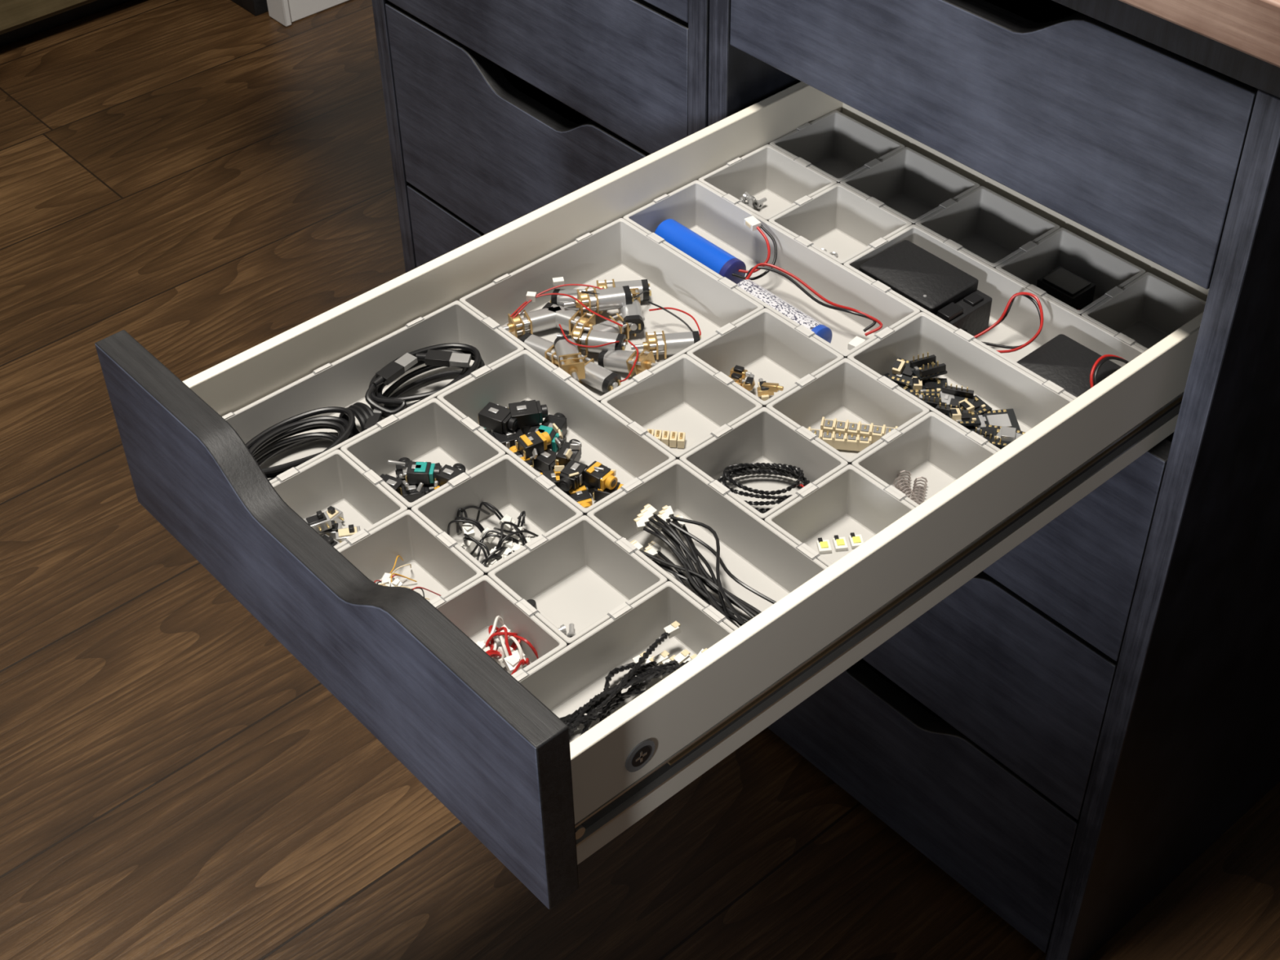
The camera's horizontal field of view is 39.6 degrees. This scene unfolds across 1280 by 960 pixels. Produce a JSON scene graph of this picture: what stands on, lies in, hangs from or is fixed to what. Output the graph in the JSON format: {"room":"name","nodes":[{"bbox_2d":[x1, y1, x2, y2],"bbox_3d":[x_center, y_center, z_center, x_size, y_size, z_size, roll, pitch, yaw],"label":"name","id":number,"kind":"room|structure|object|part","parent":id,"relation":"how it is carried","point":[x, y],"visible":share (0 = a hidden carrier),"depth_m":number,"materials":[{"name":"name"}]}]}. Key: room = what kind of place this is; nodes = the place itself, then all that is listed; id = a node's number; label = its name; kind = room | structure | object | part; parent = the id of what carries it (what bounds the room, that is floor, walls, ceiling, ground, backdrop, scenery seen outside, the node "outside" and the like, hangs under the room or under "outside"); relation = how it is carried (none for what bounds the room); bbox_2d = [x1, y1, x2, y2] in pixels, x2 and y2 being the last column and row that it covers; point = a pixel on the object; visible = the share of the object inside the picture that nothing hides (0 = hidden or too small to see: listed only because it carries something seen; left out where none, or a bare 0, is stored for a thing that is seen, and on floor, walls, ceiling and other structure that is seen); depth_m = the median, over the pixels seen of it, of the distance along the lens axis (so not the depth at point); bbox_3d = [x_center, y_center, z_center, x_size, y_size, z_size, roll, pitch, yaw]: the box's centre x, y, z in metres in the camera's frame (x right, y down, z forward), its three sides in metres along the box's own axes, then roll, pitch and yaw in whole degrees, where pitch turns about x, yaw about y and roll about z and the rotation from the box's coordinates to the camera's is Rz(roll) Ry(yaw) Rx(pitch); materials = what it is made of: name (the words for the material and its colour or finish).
{"room":"electronics workshop","nodes":[
{"label":"electronics workshop","id":0,"kind":"room"},
{"bbox_2d":[0,0,1279,959],"bbox_3d":[-0.798,0.717,0.844,3.660,0.020,5.200,-31,50,-29],"label":"floor","id":1,"kind":"structure","parent":0,"point":[203,182],"depth_m":1.41,"materials":[{"name":"brown wood"}]},
{"bbox_2d":[0,0,129,47],"bbox_3d":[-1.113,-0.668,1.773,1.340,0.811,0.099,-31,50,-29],"label":"sideboard","id":2,"kind":"object","parent":1,"relation":"on","point":[20,20],"visible":1,"depth_m":2.22,"materials":[{"name":"brown wood"}]},
{"bbox_2d":[231,0,268,16],"bbox_3d":[-0.458,-1.128,2.046,0.300,1.111,0.216,-31,50,-29],"label":"base cabinet","id":3,"kind":"object","parent":1,"relation":"on","point":[256,7],"visible":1,"depth_m":2.29,"materials":[{"name":"black wood"}]},
{"bbox_2d":[371,0,709,272],"bbox_3d":[0.136,-0.311,1.430,0.571,0.699,0.362,-31,50,-29],"label":"drawer unit","id":4,"kind":"object","parent":1,"relation":"on","point":[497,112],"visible":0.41,"depth_m":1.24,"materials":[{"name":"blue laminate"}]},
{"bbox_3d":[-0.070,-0.103,1.371,0.016,0.144,0.329,-31,50,-29],"label":"drawer","id":5,"kind":"part","parent":4,"relation":"part of","materials":[{"name":"black laminate"}]},
{"bbox_3d":[-0.072,-0.216,1.269,0.016,0.153,0.329,-31,50,-29],"label":"drawer","id":6,"kind":"part","parent":4,"relation":"part of","materials":[{"name":"black laminate"}]},
{"bbox_3d":[-0.074,-0.314,1.182,0.016,0.102,0.329,-31,50,-29],"label":"drawer","id":7,"kind":"part","parent":4,"relation":"part of","materials":[{"name":"black laminate"}]},
{"bbox_3d":[-0.075,-0.393,1.111,0.016,0.105,0.329,-31,50,-29],"label":"drawer","id":8,"kind":"part","parent":4,"relation":"part of","materials":[{"name":"black laminate"}]},
{"bbox_2d":[707,0,1279,959],"bbox_3d":[0.377,-0.132,1.225,0.571,0.699,0.362,-31,50,-29],"label":"drawer unit","id":9,"kind":"object","parent":1,"relation":"on","point":[1067,731],"visible":0.54,"depth_m":1.01,"materials":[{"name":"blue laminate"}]},
{"bbox_2d":[94,81,1208,909],"bbox_3d":[0.120,-0.105,0.947,0.711,0.104,0.329,-31,50,-29],"label":"drawer","id":10,"kind":"object","parent":9,"relation":"in","point":[498,758],"visible":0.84,"depth_m":0.79,"materials":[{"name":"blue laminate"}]},
{"bbox_2d":[222,110,1205,742],"bbox_3d":[0.043,-0.040,0.912,0.468,0.032,0.293,-31,50,-29],"label":"tray","id":11,"kind":"object","parent":10,"relation":"in","point":[833,183],"depth_m":0.91,"materials":[{"name":"grey plastic"}]},
{"bbox_2d":[245,403,384,480],"bbox_3d":[-0.166,-0.017,0.894,0.090,0.021,0.040,-31,50,-29],"label":"cable","id":12,"kind":"object","parent":11,"relation":"in","point":[269,442],"visible":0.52,"depth_m":0.90,"materials":[{"name":"black rubber"}]},
{"bbox_2d":[302,506,360,546],"bbox_3d":[-0.151,0.022,0.853,0.029,0.017,0.030,-31,50,-29],"label":"switches","id":13,"kind":"object","parent":11,"relation":"in","point":[328,524],"visible":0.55,"depth_m":0.85,"materials":[{"name":"silver metal"}]},
{"bbox_2d":[338,402,373,438],"bbox_3d":[-0.144,-0.029,0.909,0.015,0.018,0.023,-31,50,-29],"label":"cable tie","id":14,"kind":"object","parent":11,"relation":"in","point":[362,411],"visible":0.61,"depth_m":0.90,"materials":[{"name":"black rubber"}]},
{"bbox_2d":[374,555,441,599],"bbox_3d":[-0.114,0.048,0.823,0.032,0.016,0.033,-31,50,-29],"label":"wire","id":15,"kind":"object","parent":11,"relation":"in","point":[388,579],"visible":0.36,"depth_m":0.82,"materials":[{"name":"yellow plastic"}]},
{"bbox_2d":[379,457,466,502],"bbox_3d":[-0.108,-0.002,0.879,0.052,0.016,0.030,7,43,9],"label":"jack","id":16,"kind":"object","parent":11,"relation":"in","point":[414,480],"visible":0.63,"depth_m":0.87,"materials":[{"name":"black plastic"}]},
{"bbox_2d":[364,342,484,417],"bbox_3d":[-0.112,-0.052,0.930,0.073,0.023,0.040,-31,50,-29],"label":"cable","id":17,"kind":"object","parent":11,"relation":"in","point":[437,356],"visible":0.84,"depth_m":0.93,"materials":[{"name":"black rubber"}]},
{"bbox_2d":[447,502,538,567],"bbox_3d":[-0.070,0.028,0.845,0.046,0.016,0.047,-31,50,-29],"label":"pile","id":18,"kind":"object","parent":11,"relation":"in","point":[516,540],"visible":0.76,"depth_m":0.85,"materials":[{"name":"black plastic"}]},
{"bbox_2d":[475,615,538,675],"bbox_3d":[-0.069,0.077,0.790,0.040,0.018,0.040,-31,50,-29],"label":"pile","id":19,"kind":"object","parent":11,"relation":"in","point":[506,655],"visible":0.42,"depth_m":0.79,"materials":[{"name":"plastic"}]},
{"bbox_3d":[-0.050,0.060,0.816,0.008,0.009,0.008,-31,50,-29],"label":"rubber foot","id":20,"kind":"part","parent":11,"relation":"part of","materials":[{"name":"black rubber"}]},
{"bbox_2d":[478,400,623,507],"bbox_3d":[-0.047,-0.015,0.891,0.045,0.018,0.096,-22,46,-21],"label":"jack","id":21,"kind":"object","parent":11,"relation":"in","point":[517,427],"visible":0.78,"depth_m":0.89,"materials":[{"name":"black plastic"}]},
{"bbox_2d":[558,623,575,637],"bbox_3d":[-0.035,0.071,0.807,0.013,0.005,0.012,-7,42,-7],"label":"screws","id":22,"kind":"object","parent":11,"relation":"in","point":[562,628],"visible":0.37,"depth_m":0.81,"materials":[{"name":"silver metal"}]},
{"bbox_2d":[502,276,701,393],"bbox_3d":[-0.018,-0.083,0.966,0.094,0.022,0.095,-31,50,-29],"label":"motor","id":23,"kind":"object","parent":11,"relation":"in","point":[570,310],"visible":0.97,"depth_m":0.96,"materials":[{"name":"silver metal"}]},
{"bbox_2d":[560,621,706,738],"bbox_3d":[-0.014,0.097,0.767,0.102,0.016,0.032,-31,50,-29],"label":"wire bundle","id":24,"kind":"object","parent":11,"relation":"in","point":[645,668],"visible":0.58,"depth_m":0.77,"materials":[{"name":"black plastic"}]},
{"bbox_2d":[647,428,685,448],"bbox_3d":[0.013,-0.021,0.907,0.020,0.006,0.007,6,42,8],"label":"socket","id":25,"kind":"object","parent":11,"relation":"in","point":[672,437],"visible":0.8,"depth_m":0.91,"materials":[{"name":"beige plastic"}]},
{"bbox_2d":[624,503,776,626],"bbox_3d":[0.033,0.045,0.823,0.038,0.017,0.103,-31,50,-29],"label":"wire bundle","id":26,"kind":"object","parent":11,"relation":"in","point":[695,580],"visible":0.67,"depth_m":0.83,"materials":[{"name":"black plastic"}]},
{"bbox_2d":[654,215,777,284],"bbox_3d":[0.045,-0.135,1.014,0.036,0.031,0.074,-31,50,-29],"label":"battery pack","id":27,"kind":"object","parent":11,"relation":"in","point":[717,260],"visible":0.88,"depth_m":1.00,"materials":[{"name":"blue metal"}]},
{"bbox_2d":[738,191,766,209],"bbox_3d":[0.065,-0.165,1.064,0.017,0.010,0.020,16,45,18],"label":"screws","id":28,"kind":"object","parent":11,"relation":"in","point":[752,202],"visible":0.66,"depth_m":1.06,"materials":[{"name":"silver metal"}]},
{"bbox_2d":[728,364,783,400],"bbox_3d":[0.056,-0.047,0.931,0.029,0.012,0.031,-31,50,-29],"label":"pile","id":29,"kind":"object","parent":11,"relation":"in","point":[738,373],"visible":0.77,"depth_m":0.93,"materials":[{"name":"gold metal"}]},
{"bbox_3d":[0.061,0.001,0.874,0.051,0.017,0.036,-11,43,-11],"label":"twisted wire coil","id":30,"kind":"part","parent":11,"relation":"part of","materials":[{"name":"black plastic"}]},
{"bbox_2d":[737,262,882,350],"bbox_3d":[0.089,-0.091,0.973,0.041,0.020,0.083,-31,50,-29],"label":"battery pack","id":31,"kind":"object","parent":11,"relation":"in","point":[750,286],"visible":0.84,"depth_m":0.96,"materials":[{"name":"white plastic"}]},
{"bbox_2d":[821,248,837,257],"bbox_3d":[0.107,-0.129,1.028,0.016,0.001,0.016,-31,50,-29],"label":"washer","id":32,"kind":"object","parent":11,"relation":"in","point":[824,249],"visible":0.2,"depth_m":1.03,"materials":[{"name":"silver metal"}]},
{"bbox_2d":[816,532,863,554],"bbox_3d":[0.096,0.030,0.851,0.023,0.003,0.009,-9,42,-8],"label":"chips","id":33,"kind":"object","parent":11,"relation":"in","point":[840,544],"visible":0.99,"depth_m":0.85,"materials":[{"name":"white plastic"}]},
{"bbox_2d":[807,416,897,451],"bbox_3d":[0.105,-0.023,0.902,0.051,0.011,0.013,5,42,7],"label":"housing","id":34,"kind":"object","parent":11,"relation":"in","point":[840,435],"visible":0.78,"depth_m":0.90,"materials":[{"name":"beige plastic"}]},
{"bbox_2d":[893,470,927,504],"bbox_3d":[0.132,0.005,0.871,0.016,0.011,0.029,9,43,11],"label":"pile","id":35,"kind":"object","parent":11,"relation":"in","point":[906,486],"visible":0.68,"depth_m":0.87,"materials":[{"name":"metal"}]},
{"bbox_2d":[858,240,1043,353],"bbox_3d":[0.169,-0.095,0.965,0.043,0.034,0.101,-31,50,-29],"label":"holder","id":36,"kind":"object","parent":11,"relation":"in","point":[951,294],"visible":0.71,"depth_m":0.96,"materials":[{"name":"black plastic"}]},
{"bbox_2d":[884,351,1025,448],"bbox_3d":[0.164,-0.038,0.912,0.048,0.016,0.097,-28,49,-27],"label":"boards","id":37,"kind":"object","parent":11,"relation":"in","point":[1000,428],"visible":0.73,"depth_m":0.92,"materials":[{"name":"black plastic"}]},
{"bbox_2d":[1036,266,1095,310],"bbox_3d":[0.233,-0.099,0.980,0.034,0.017,0.033,-31,50,-29],"label":"box","id":38,"kind":"object","parent":11,"relation":"in","point":[1060,283],"visible":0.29,"depth_m":0.98,"materials":[{"name":"plastic"}]},
{"bbox_2d":[1017,333,1128,397],"bbox_3d":[0.226,-0.053,0.915,0.043,0.037,0.052,-31,50,-29],"label":"holder","id":39,"kind":"object","parent":11,"relation":"in","point":[1062,361],"visible":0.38,"depth_m":0.91,"materials":[{"name":"black plastic"}]},
{"bbox_3d":[0.174,0.186,1.264,0.016,0.144,0.329,-31,50,-29],"label":"drawer","id":40,"kind":"part","parent":9,"relation":"part of","materials":[{"name":"black laminate"}]},
{"bbox_3d":[0.172,0.076,1.165,0.016,0.144,0.329,-31,50,-29],"label":"drawer","id":41,"kind":"part","parent":9,"relation":"part of","materials":[{"name":"black laminate"}]},
{"bbox_3d":[0.166,-0.214,0.905,0.016,0.105,0.329,-31,50,-29],"label":"drawer","id":42,"kind":"part","parent":9,"relation":"part of","materials":[{"name":"black laminate"}]},
{"bbox_3d":[0.169,-0.037,1.064,0.016,0.153,0.329,-31,50,-29],"label":"drawer","id":43,"kind":"part","parent":9,"relation":"part of","materials":[{"name":"black laminate"}]},
{"bbox_2d":[1119,0,1279,67],"bbox_3d":[0.543,-0.300,0.865,0.635,0.027,2.250,-31,50,-29],"label":"desktop","id":44,"kind":"object","parent":9,"relation":"on","point":[1251,28],"visible":1,"depth_m":0.76,"materials":[{"name":"brown wood"}]},
{"bbox_3d":[0.941,-0.745,0.615,0.040,2.411,4.080,-31,50,-29],"label":"wall","id":45,"kind":"structure","parent":0,"visible":0},
{"bbox_2d":[266,0,349,26],"bbox_3d":[-0.370,-1.438,1.640,0.293,2.111,0.041,-31,50,-29],"label":"door frame","id":46,"kind":"structure","parent":45,"relation":"attached to","point":[286,12],"depth_m":2.27,"materials":[{"name":"white paint"}]}
]}

